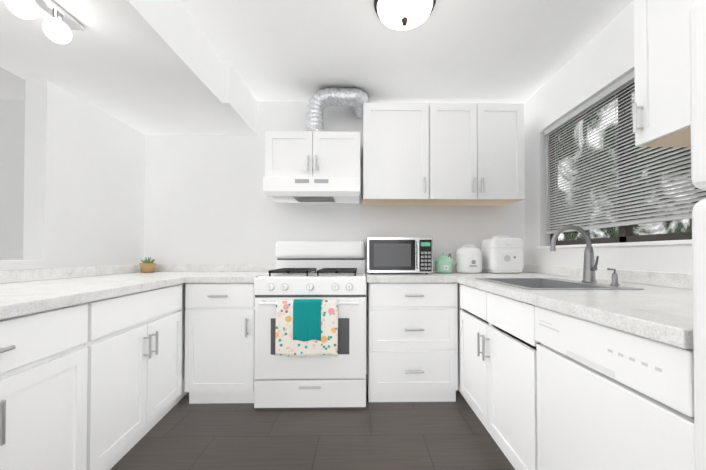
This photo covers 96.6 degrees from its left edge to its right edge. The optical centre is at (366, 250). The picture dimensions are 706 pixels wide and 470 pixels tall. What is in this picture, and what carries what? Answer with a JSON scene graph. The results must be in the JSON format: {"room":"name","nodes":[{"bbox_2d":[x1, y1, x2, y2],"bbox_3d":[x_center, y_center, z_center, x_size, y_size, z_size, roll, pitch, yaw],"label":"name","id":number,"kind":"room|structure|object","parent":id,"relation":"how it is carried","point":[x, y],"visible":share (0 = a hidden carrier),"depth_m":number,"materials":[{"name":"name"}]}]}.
{"room":"kitchen","nodes":[
{"label":"kitchen","id":0,"kind":"room"},
{"bbox_2d":[23,80,144,267],"bbox_3d":[-1.997,-0.175,0.569,0.130,2.500,4.440,0,-1,-1],"label":"wall","id":1,"kind":"structure","parent":0,"point":[84,183],"depth_m":2.15,"materials":[{"name":"white paint"}]},
{"bbox_2d":[0,260,53,270],"bbox_3d":[-1.985,0.061,0.143,0.180,0.054,3.595,0,-1,-1],"label":"sill ledge","id":2,"kind":"object","parent":1,"relation":"attached to","point":[5,265],"visible":0.98,"depth_m":1.77,"materials":[{"name":"white paint"}]},
{"bbox_2d":[0,99,523,373],"bbox_3d":[-1.512,-0.146,2.847,6.200,2.500,0.100,0,-1,-1],"label":"wall","id":3,"kind":"structure","parent":0,"point":[207,201],"depth_m":2.81,"materials":[{"name":"white paint"}]},
{"bbox_2d":[265,131,360,184],"bbox_3d":[-0.428,-0.762,2.639,0.760,0.371,0.361,0,-1,-1],"label":"upper cabinet","id":4,"kind":"object","parent":3,"relation":"attached to","point":[312,153],"visible":0.88,"depth_m":2.50,"materials":[{"name":"white wood"}]},
{"bbox_2d":[263,177,360,202],"bbox_3d":[-0.428,-0.498,2.631,0.760,0.149,0.369,0,-1,-1],"label":"under-cabinet range hood","id":5,"kind":"object","parent":4,"relation":"attached to","point":[312,189],"visible":0.98,"depth_m":2.45,"materials":[{"name":"white metal"}]},
{"bbox_2d":[306,87,369,130],"bbox_3d":[-0.235,-1.142,2.667,0.527,0.388,0.303,0,-1,-1],"label":"vent duct","id":6,"kind":"object","parent":4,"relation":"on","point":[320,101],"visible":0.96,"depth_m":2.54,"materials":[{"name":"metal"}]},
{"bbox_2d":[363,103,428,204],"bbox_3d":[0.238,-0.794,2.650,0.528,0.771,0.361,0,-1,-1],"label":"upper cabinet","id":7,"kind":"object","parent":3,"relation":"attached to","point":[395,153],"visible":1,"depth_m":2.52,"materials":[{"name":"white wood"}]},
{"bbox_2d":[423,103,524,205],"bbox_3d":[0.888,-0.794,2.661,0.767,0.771,0.361,0,-1,-1],"label":"upper cabinet","id":8,"kind":"object","parent":3,"relation":"attached to","point":[476,154],"visible":0.98,"depth_m":2.52,"materials":[{"name":"white wood"}]},
{"bbox_2d":[110,374,514,469],"bbox_3d":[-1.475,1.101,0.611,6.200,0.050,4.540,0,-1,-1],"label":"floor","id":9,"kind":"structure","parent":0,"point":[182,434],"depth_m":1.81,"materials":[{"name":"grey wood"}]},
{"bbox_2d":[0,303,87,469],"bbox_3d":[-1.384,0.644,0.867,0.619,0.870,0.849,0,-1,-7],"label":"base cabinet","id":10,"kind":"object","parent":9,"relation":"on","point":[43,384],"visible":0.96,"depth_m":1.12,"materials":[{"name":"white wood"}]},
{"bbox_2d":[84,283,187,469],"bbox_3d":[-1.537,0.655,1.709,0.726,0.870,0.902,0,-1,-1],"label":"base cabinet","id":11,"kind":"object","parent":9,"relation":"on","point":[135,345],"visible":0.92,"depth_m":1.54,"materials":[{"name":"white wood"}]},
{"bbox_2d":[0,264,227,319],"bbox_3d":[-1.446,0.156,1.255,0.990,0.110,3.071,0,-1,-1],"label":"countertop","id":12,"kind":"structure","parent":11,"relation":"on","point":[22,292],"depth_m":1.72,"materials":[{"name":"stone"}]},
{"bbox_2d":[139,257,155,272],"bbox_3d":[-1.839,0.120,2.648,0.120,0.130,0.120,0,-1,-1],"label":"plant pot","id":13,"kind":"object","parent":12,"relation":"on","point":[146,266],"visible":1,"depth_m":2.61,"materials":[{"name":"brown ceramic"}]},
{"bbox_2d":[185,283,254,403],"bbox_3d":[-1.026,0.664,2.469,0.490,0.870,0.646,0,-1,-1],"label":"base cabinet","id":14,"kind":"object","parent":9,"relation":"on","point":[219,338],"visible":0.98,"depth_m":2.19,"materials":[{"name":"white wood"}]},
{"bbox_2d":[228,264,275,282],"bbox_3d":[-0.873,0.172,2.484,0.195,0.110,0.632,0,-1,-1],"label":"countertop","id":15,"kind":"structure","parent":14,"relation":"on","point":[237,273],"depth_m":2.77,"materials":[{"name":"stone"}]},
{"bbox_2d":[254,241,365,409],"bbox_3d":[-0.388,0.506,2.428,0.765,1.185,0.717,0,-1,-1],"label":"gas range","id":16,"kind":"object","parent":9,"relation":"on","point":[310,329],"visible":1,"depth_m":2.15,"materials":[{"name":"white metal"}]},
{"bbox_2d":[367,282,457,401],"bbox_3d":[0.330,0.665,2.491,0.632,0.870,0.646,0,-1,-1],"label":"base cabinet","id":17,"kind":"object","parent":9,"relation":"on","point":[412,342],"visible":1,"depth_m":2.21,"materials":[{"name":"white wood"}]},
{"bbox_2d":[366,264,451,282],"bbox_3d":[0.309,0.172,2.503,0.620,0.110,0.632,0,-1,-1],"label":"countertop","id":18,"kind":"structure","parent":17,"relation":"on","point":[434,277],"depth_m":2.19,"materials":[{"name":"stone"}]},
{"bbox_2d":[366,237,432,273],"bbox_3d":[0.257,0.042,2.587,0.505,0.285,0.423,0,-1,-1],"label":"microwave oven","id":19,"kind":"object","parent":18,"relation":"on","point":[399,254],"visible":1,"depth_m":2.41,"materials":[{"name":"grey"}]},
{"bbox_2d":[433,252,455,272],"bbox_3d":[0.646,0.100,2.607,0.198,0.170,0.192,0,-1,-1],"label":"teapot","id":20,"kind":"object","parent":18,"relation":"on","point":[443,264],"visible":0.98,"depth_m":2.53,"materials":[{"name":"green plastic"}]},
{"bbox_2d":[458,283,540,469],"bbox_3d":[1.052,0.655,1.729,0.782,0.870,0.962,0,-1,-1],"label":"base cabinet","id":21,"kind":"object","parent":9,"relation":"on","point":[497,364],"visible":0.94,"depth_m":1.48,"materials":[{"name":"white wood"}]},
{"bbox_2d":[452,264,693,348],"bbox_3d":[1.038,0.239,1.743,0.812,0.261,2.177,0,-1,-1],"label":"countertop","id":22,"kind":"structure","parent":21,"relation":"on","point":[656,306],"depth_m":1.21,"materials":[{"name":"stone"}]},
{"bbox_2d":[455,244,482,272],"bbox_3d":[0.852,0.067,2.611,0.214,0.236,0.224,0,-1,-1],"label":"rice cooker","id":23,"kind":"object","parent":22,"relation":"on","point":[468,259],"visible":1,"depth_m":2.53,"materials":[{"name":"white plastic"}]},
{"bbox_2d":[481,236,523,272],"bbox_3d":[1.127,0.031,2.615,0.266,0.308,0.272,0,-1,-1],"label":"rice cooker","id":24,"kind":"object","parent":22,"relation":"on","point":[502,254],"visible":0.98,"depth_m":2.49,"materials":[{"name":"white plastic"}]},
{"bbox_2d":[475,278,643,289],"bbox_3d":[0.948,0.269,1.677,0.506,0.198,0.636,0,-1,-1],"label":"sink","id":25,"kind":"object","parent":22,"relation":"in","point":[519,283],"depth_m":1.73,"materials":[{"name":"grey metal"}]},
{"bbox_2d":[550,225,598,282],"bbox_3d":[1.111,0.017,1.665,0.242,0.305,0.114,0,-1,-1],"label":"gooseneck faucet","id":26,"kind":"object","parent":22,"relation":"on","point":[590,264],"visible":1,"depth_m":1.68,"materials":[{"name":"silver metal"}]},
{"bbox_2d":[607,268,619,284],"bbox_3d":[1.192,0.126,1.518,0.054,0.083,0.038,0,-1,-1],"label":"soap dispenser","id":27,"kind":"object","parent":22,"relation":"on","point":[614,278],"visible":1,"depth_m":1.51,"materials":[{"name":"silver metal"}]},
{"bbox_2d":[535,306,694,469],"bbox_3d":[0.970,0.646,0.946,0.608,0.868,0.594,0,-1,-1],"label":"dishwasher","id":28,"kind":"object","parent":9,"relation":"on","point":[609,398],"visible":0.77,"depth_m":0.87,"materials":[{"name":"white plastic"}]},
{"bbox_2d":[689,0,705,469],"bbox_3d":[1.028,0.281,0.261,0.847,1.580,0.760,0,-1,-1],"label":"refrigerator","id":29,"kind":"object","parent":9,"relation":"on","point":[697,27],"visible":1,"depth_m":0.61,"materials":[{"name":"white metal"}]},
{"bbox_2d":[0,0,633,103],"bbox_3d":[-1.525,-1.394,0.642,6.300,0.060,4.540,0,-1,-1],"label":"ceiling","id":30,"kind":"structure","parent":0,"point":[489,51],"depth_m":2.08,"materials":[{"name":"white paint"}]},
{"bbox_2d":[0,0,256,134],"bbox_3d":[-1.501,-1.211,0.589,1.122,0.305,4.439,0,-1,-1],"label":"soffit","id":31,"kind":"structure","parent":30,"relation":"attached to","point":[153,67],"depth_m":1.82,"materials":[{"name":"white paint"}]},
{"bbox_2d":[4,0,84,43],"bbox_3d":[-1.346,-0.983,1.160,0.092,0.136,0.620,0,-1,-1],"label":"track light","id":32,"kind":"object","parent":31,"relation":"attached to","point":[60,24],"visible":1,"depth_m":1.34,"materials":[{"name":"silver metal"}]},
{"bbox_2d":[374,0,435,29],"bbox_3d":[0.207,-1.282,1.699,0.336,0.136,0.336,0,-1,-1],"label":"dome ceiling light","id":33,"kind":"object","parent":30,"relation":"attached to","point":[401,14],"visible":1,"depth_m":1.67,"materials":[{"name":"white glass"}]},
{"bbox_2d":[523,1,692,273],"bbox_3d":[1.535,-0.174,0.627,0.140,2.500,4.440,0,-1,-1],"label":"wall","id":34,"kind":"structure","parent":0,"point":[601,61],"depth_m":2.14,"materials":[{"name":"white paint"}]},
{"bbox_2d":[537,239,691,248],"bbox_3d":[1.480,-0.033,1.873,0.100,0.020,1.476,0,-1,-1],"label":"window sill","id":35,"kind":"structure","parent":34,"relation":"attached to","point":[670,242],"depth_m":1.71,"materials":[{"name":"white"}]},
{"bbox_2d":[550,82,698,245],"bbox_3d":[1.550,-0.518,1.880,0.040,0.950,1.436,0,-1,-1],"label":"window","id":36,"kind":"structure","parent":34,"relation":"in","point":[625,233],"depth_m":1.88,"materials":[{"name":"black glass"}]},
{"bbox_2d":[544,71,705,233],"bbox_3d":[1.488,-0.567,1.879,0.054,0.848,1.412,0,-1,-1],"label":"window blinds","id":37,"kind":"object","parent":36,"relation":"attached to","point":[619,85],"visible":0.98,"depth_m":1.89,"materials":[{"name":"grey plastic"}]},
{"bbox_2d":[632,0,695,146],"bbox_3d":[1.275,-0.820,1.024,0.362,0.761,0.610,0,-1,-1],"label":"upper cabinet","id":38,"kind":"object","parent":34,"relation":"attached to","point":[661,110],"visible":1,"depth_m":1.22,"materials":[{"name":"white wood"}]},
{"label":"outside","id":39,"kind":"structure","parent":0,"visible":0},
{"bbox_2d":[557,89,705,240],"bbox_3d":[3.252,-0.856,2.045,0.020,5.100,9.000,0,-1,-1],"label":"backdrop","id":40,"kind":"structure","parent":39,"point":[643,230],"depth_m":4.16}
]}

